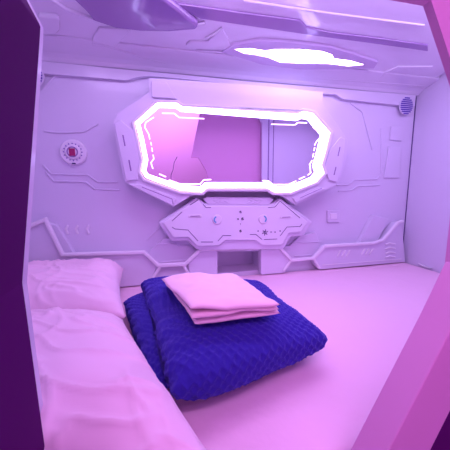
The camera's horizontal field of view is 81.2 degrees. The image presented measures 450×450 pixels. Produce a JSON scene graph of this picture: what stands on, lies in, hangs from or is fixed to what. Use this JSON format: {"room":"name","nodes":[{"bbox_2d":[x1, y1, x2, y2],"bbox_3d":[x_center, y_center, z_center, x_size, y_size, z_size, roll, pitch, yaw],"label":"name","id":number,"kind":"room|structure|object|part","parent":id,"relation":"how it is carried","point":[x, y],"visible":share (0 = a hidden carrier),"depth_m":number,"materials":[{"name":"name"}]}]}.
{"room":"capsule hotel pod","nodes":[
{"label":"capsule hotel pod","id":0,"kind":"room"},
{"bbox_2d":[31,75,414,276],"bbox_3d":[0.061,-0.192,1.520,2.290,1.380,0.150,-2,8,-13],"label":"wall","id":1,"kind":"structure","parent":0,"point":[124,219],"depth_m":1.33,"materials":[{"name":"white plastic"}]},
{"bbox_2d":[40,69,43,84],"bbox_3d":[-0.840,-0.649,1.134,0.103,0.103,0.006,-2,8,-13],"label":"air vent","id":2,"kind":"object","parent":1,"relation":"attached to","point":[42,72],"visible":0.2,"depth_m":1.15,"materials":[{"name":"white plastic"}]},
{"bbox_2d":[38,12,59,34],"bbox_3d":[-0.670,-0.756,0.994,0.070,0.039,0.143,-8,11,-42],"label":"trim","id":3,"kind":"structure","parent":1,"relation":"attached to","point":[50,22],"depth_m":0.97,"materials":[{"name":"white plastic"}]},
{"bbox_2d":[50,222,74,251],"bbox_3d":[-0.781,0.064,1.255,0.100,0.162,0.035,-2,8,-13],"label":"trim","id":4,"kind":"structure","parent":1,"relation":"attached to","point":[65,244],"depth_m":1.24,"materials":[{"name":"white plastic"}]},
{"bbox_2d":[60,139,87,164],"bbox_3d":[-0.707,-0.339,1.220,0.118,0.118,0.029,-2,8,-13],"label":"button","id":5,"kind":"object","parent":1,"relation":"attached to","point":[73,152],"visible":1,"depth_m":1.22,"materials":[{"name":"white plastic"}]},
{"bbox_2d":[28,220,155,286],"bbox_3d":[-0.694,0.146,1.280,0.694,0.345,0.050,-2,8,-13],"label":"trim","id":6,"kind":"structure","parent":1,"relation":"attached to","point":[138,268],"depth_m":1.29,"materials":[{"name":"white plastic"}]},
{"bbox_2d":[92,26,129,47],"bbox_3d":[-0.472,-0.763,1.061,0.178,0.037,0.089,6,10,38],"label":"trim","id":7,"kind":"structure","parent":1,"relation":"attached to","point":[111,36],"depth_m":1.05,"materials":[{"name":"white plastic"}]},
{"bbox_2d":[188,251,216,273],"bbox_3d":[-0.123,0.211,1.427,0.159,0.166,0.050,-2,8,-13],"label":"trim","id":8,"kind":"structure","parent":1,"relation":"attached to","point":[205,261],"depth_m":1.40,"materials":[{"name":"white plastic"}]},
{"bbox_2d":[186,28,229,49],"bbox_3d":[-0.069,-0.791,1.141,0.173,0.037,0.117,3,9,21],"label":"trim","id":9,"kind":"structure","parent":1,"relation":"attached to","point":[220,41],"depth_m":1.12,"materials":[{"name":"white plastic"}]},
{"bbox_2d":[41,76,381,262],"bbox_3d":[0.073,-0.226,1.427,1.875,0.990,0.025,-2,8,-13],"label":"trim","id":10,"kind":"structure","parent":1,"relation":"attached to","point":[53,77],"depth_m":1.29,"materials":[{"name":"white plastic"}]},
{"bbox_2d":[31,217,403,277],"bbox_3d":[0.084,0.104,1.428,2.153,0.358,0.016,-2,8,-13],"label":"trim","id":11,"kind":"structure","parent":1,"relation":"attached to","point":[45,220],"depth_m":1.35,"materials":[{"name":"white plastic"}]},
{"bbox_2d":[41,61,415,105],"bbox_3d":[0.141,-0.722,1.376,2.104,0.069,0.022,-2,8,-13],"label":"trim","id":12,"kind":"structure","parent":1,"relation":"attached to","point":[49,68],"depth_m":1.29,"materials":[{"name":"white plastic"}]},
{"bbox_2d":[113,78,347,206],"bbox_3d":[0.081,-0.396,1.360,1.209,0.592,0.112,-2,8,-13],"label":"mirror","id":13,"kind":"object","parent":1,"relation":"attached to","point":[182,139],"visible":1,"depth_m":1.30,"materials":[{"name":"white plastic"}]},
{"bbox_3d":[-0.441,-0.334,1.191,0.100,0.265,0.010,-2,8,-13],"label":"frame panel","id":14,"kind":"part","parent":13,"relation":"part of","materials":[{"name":"white plastic"}]},
{"bbox_3d":[-0.342,-0.141,1.242,0.212,0.104,0.010,-2,8,-13],"label":"frame panel","id":15,"kind":"part","parent":13,"relation":"part of","materials":[{"name":"white plastic"}]},
{"bbox_3d":[-0.277,-0.614,1.192,0.110,0.074,0.010,-2,8,-13],"label":"frame panel","id":16,"kind":"part","parent":13,"relation":"part of","materials":[{"name":"white plastic"}]},
{"bbox_3d":[0.083,-0.377,1.336,1.040,0.442,0.006,-3,8,-15],"label":"glass","id":17,"kind":"part","parent":13,"relation":"part of","materials":[{"name":"white mirror"}]},
{"bbox_3d":[0.082,-0.369,1.312,1.030,0.446,0.012,-2,8,-13],"label":"frame","id":18,"kind":"part","parent":13,"relation":"part of","materials":[{"name":"white plastic"}]},
{"bbox_3d":[0.456,-0.165,1.432,0.189,0.083,0.010,-2,8,-13],"label":"frame panel","id":19,"kind":"part","parent":13,"relation":"part of","materials":[{"name":"white plastic"}]},
{"bbox_3d":[0.599,-0.358,1.440,0.115,0.240,0.010,-2,8,-13],"label":"frame panel","id":20,"kind":"part","parent":13,"relation":"part of","materials":[{"name":"white plastic"}]},
{"bbox_2d":[65,225,400,264],"bbox_3d":[0.188,0.113,1.480,1.962,0.300,0.022,-2,8,-12],"label":"trim","id":21,"kind":"structure","parent":1,"relation":"attached to","point":[67,226],"depth_m":1.62,"materials":[{"name":"white plastic"}]},
{"bbox_2d":[148,232,319,267],"bbox_3d":[0.088,0.141,1.484,1.024,0.183,0.020,-2,8,-13],"label":"trim","id":22,"kind":"structure","parent":1,"relation":"attached to","point":[170,252],"depth_m":1.41,"materials":[{"name":"white plastic"}]},
{"bbox_2d":[159,197,311,249],"bbox_3d":[0.079,-0.006,1.420,0.845,0.297,0.096,-2,8,-13],"label":"control panel","id":23,"kind":"object","parent":1,"relation":"attached to","point":[217,223],"visible":1,"depth_m":1.38,"materials":[{"name":"white plastic"}]},
{"bbox_3d":[0.071,-0.128,1.394,0.382,0.048,0.050,-2,8,-13],"label":"chevron panel","id":24,"kind":"part","parent":23,"relation":"part of","materials":[{"name":"white plastic"}]},
{"bbox_2d":[42,34,439,95],"bbox_3d":[0.090,-0.779,1.294,2.290,0.075,0.140,-2,8,-13],"label":"ceiling panel","id":25,"kind":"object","parent":1,"relation":"attached to","point":[56,48],"depth_m":1.26,"materials":[{"name":"white plastic"}]},
{"bbox_2d":[50,0,432,86],"bbox_3d":[0.260,-0.797,1.175,1.958,0.103,0.400,-2,8,-13],"label":"trim","id":26,"kind":"structure","parent":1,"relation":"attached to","point":[56,2],"depth_m":1.05,"materials":[{"name":"white plastic"}]},
{"bbox_2d":[258,249,288,274],"bbox_3d":[0.286,0.202,1.525,0.184,0.151,0.050,-2,8,-13],"label":"trim","id":27,"kind":"structure","parent":1,"relation":"attached to","point":[270,261],"depth_m":1.50,"materials":[{"name":"white plastic"}]},
{"bbox_2d":[327,210,339,221],"bbox_3d":[0.659,-0.053,1.598,0.087,0.073,0.014,-2,8,-13],"label":"cover plate","id":28,"kind":"object","parent":1,"relation":"attached to","point":[332,215],"visible":1,"depth_m":1.59,"materials":[{"name":"white plastic"}]},
{"bbox_2d":[311,221,404,268],"bbox_3d":[0.846,0.121,1.649,0.677,0.266,0.050,-2,8,-13],"label":"trim","id":29,"kind":"structure","parent":1,"relation":"attached to","point":[328,255],"depth_m":1.64,"materials":[{"name":"white plastic"}]},
{"bbox_2d":[356,126,403,241],"bbox_3d":[0.966,-0.227,1.640,0.312,0.760,0.030,-2,8,-13],"label":"trim","id":30,"kind":"structure","parent":1,"relation":"attached to","point":[374,226],"depth_m":1.65,"materials":[{"name":"white plastic"}]},
{"bbox_2d":[399,97,412,114],"bbox_3d":[1.101,-0.723,1.594,0.103,0.103,0.006,-2,8,-13],"label":"air vent","id":31,"kind":"object","parent":1,"relation":"attached to","point":[406,104],"visible":1,"depth_m":1.59,"materials":[{"name":"white plastic"}]},
{"bbox_2d":[403,96,416,242],"bbox_3d":[1.190,-0.287,1.700,0.004,1.060,0.004,-2,8,-13],"label":"trim","id":32,"kind":"structure","parent":1,"relation":"attached to","point":[416,96],"depth_m":1.69,"materials":[{"name":"purple"}]},
{"bbox_2d":[22,0,449,413],"bbox_3d":[0.323,0.028,0.450,2.290,1.800,0.052,-2,8,-13],"label":"wall","id":33,"kind":"structure","parent":0,"point":[437,12],"depth_m":0.36,"materials":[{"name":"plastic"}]},
{"bbox_2d":[0,0,44,449],"bbox_3d":[-0.193,-0.005,0.044,0.122,1.013,0.500,-2,8,-13],"label":"trim","id":34,"kind":"structure","parent":33,"relation":"attached to","point":[20,418],"depth_m":0.27,"materials":[{"name":"purple plastic"}]},
{"bbox_2d":[351,262,449,449],"bbox_3d":[0.316,0.268,0.430,0.225,0.406,0.050,-2,8,-13],"label":"trim","id":35,"kind":"structure","parent":33,"relation":"attached to","point":[412,406],"depth_m":0.41,"materials":[{"name":"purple plastic"}]},
{"bbox_2d":[430,411,449,449],"bbox_3d":[0.529,0.445,0.517,0.490,0.679,0.030,-2,8,-13],"label":"trim","id":36,"kind":"structure","parent":33,"relation":"attached to","point":[442,441],"depth_m":0.45,"materials":[{"name":"purple plastic"}]},
{"bbox_2d":[29,0,444,76],"bbox_3d":[0.196,-0.811,0.838,2.290,0.205,1.060,-2,8,-13],"label":"ceiling","id":37,"kind":"structure","parent":0,"point":[388,57],"depth_m":1.07,"materials":[{"name":"white plastic"}]},
{"bbox_2d":[76,0,197,30],"bbox_3d":[-0.314,-0.775,0.934,0.446,0.067,0.175,-2,8,-13],"label":"trim","id":38,"kind":"structure","parent":37,"relation":"attached to","point":[141,15],"depth_m":0.95,"materials":[{"name":"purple plastic"}]},
{"bbox_2d":[222,38,377,68],"bbox_3d":[0.381,-0.799,1.243,0.798,0.053,0.151,-2,8,-13],"label":"ceiling lamp","id":39,"kind":"object","parent":37,"relation":"attached to","point":[293,54],"visible":1,"depth_m":1.22,"materials":[{"name":"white plastic"}]},
{"bbox_2d":[236,48,362,65],"bbox_3d":[0.372,-0.799,1.236,0.678,0.036,0.086,-2,8,-10],"label":"diffuser","id":40,"kind":"object","parent":39,"relation":"attached to","point":[273,56],"depth_m":1.24,"materials":[{"name":"white plastic"}]},
{"bbox_2d":[178,2,427,50],"bbox_3d":[0.382,-0.815,1.090,1.228,0.023,0.058,-2,8,-13],"label":"trim","id":41,"kind":"structure","parent":37,"relation":"attached to","point":[273,22],"depth_m":1.05,"materials":[{"name":"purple plastic"}]},
{"bbox_2d":[404,73,449,272],"bbox_3d":[1.326,-0.209,1.211,0.030,1.480,1.090,-2,8,-13],"label":"wall","id":42,"kind":"structure","parent":0,"point":[428,203],"depth_m":1.57,"materials":[{"name":"white plastic"}]},
{"bbox_3d":[0.182,1.030,-0.020,5.800,0.050,3.600,-2,8,-13],"label":"floor","id":43,"kind":"structure","parent":0,"visible":0},
{"bbox_3d":[0.207,0.701,1.058,2.290,0.300,1.046,-2,8,-13],"label":"trim","id":44,"kind":"structure","parent":43,"relation":"on","visible":0},
{"bbox_2d":[120,262,439,449],"bbox_3d":[0.205,0.453,1.021,2.282,0.200,1.042,-2,8,-13],"label":"mattress","id":45,"kind":"object","parent":44,"relation":"on","point":[367,314],"visible":0.41,"depth_m":0.72,"materials":[{"name":"pink"}]},
{"bbox_2d":[27,258,125,318],"bbox_3d":[-0.640,0.247,0.996,0.570,0.224,0.550,-2,8,-13],"label":"pillow","id":46,"kind":"object","parent":45,"relation":"on","point":[89,284],"visible":0.57,"depth_m":0.85,"materials":[{"name":"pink fabric"}]},
{"bbox_2d":[31,307,205,449],"bbox_3d":[-0.392,0.320,0.479,0.770,0.229,0.574,-2,8,-13],"label":"duvet","id":47,"kind":"object","parent":45,"relation":"on","point":[99,390],"visible":0.81,"depth_m":0.39,"materials":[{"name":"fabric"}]},
{"bbox_2d":[123,276,327,400],"bbox_3d":[-0.054,0.291,0.861,0.588,0.162,0.655,-2,8,-13],"label":"blanket","id":48,"kind":"object","parent":45,"relation":"on","point":[192,360],"visible":0.79,"depth_m":0.64,"materials":[{"name":"blue fabric"}]},
{"bbox_2d":[162,272,279,323],"bbox_3d":[-0.036,0.192,0.768,0.291,0.068,0.327,-2,8,-13],"label":"folded towel","id":49,"kind":"object","parent":48,"relation":"on","point":[207,298],"visible":1,"depth_m":0.66,"materials":[{"name":"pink fabric"}]}
]}

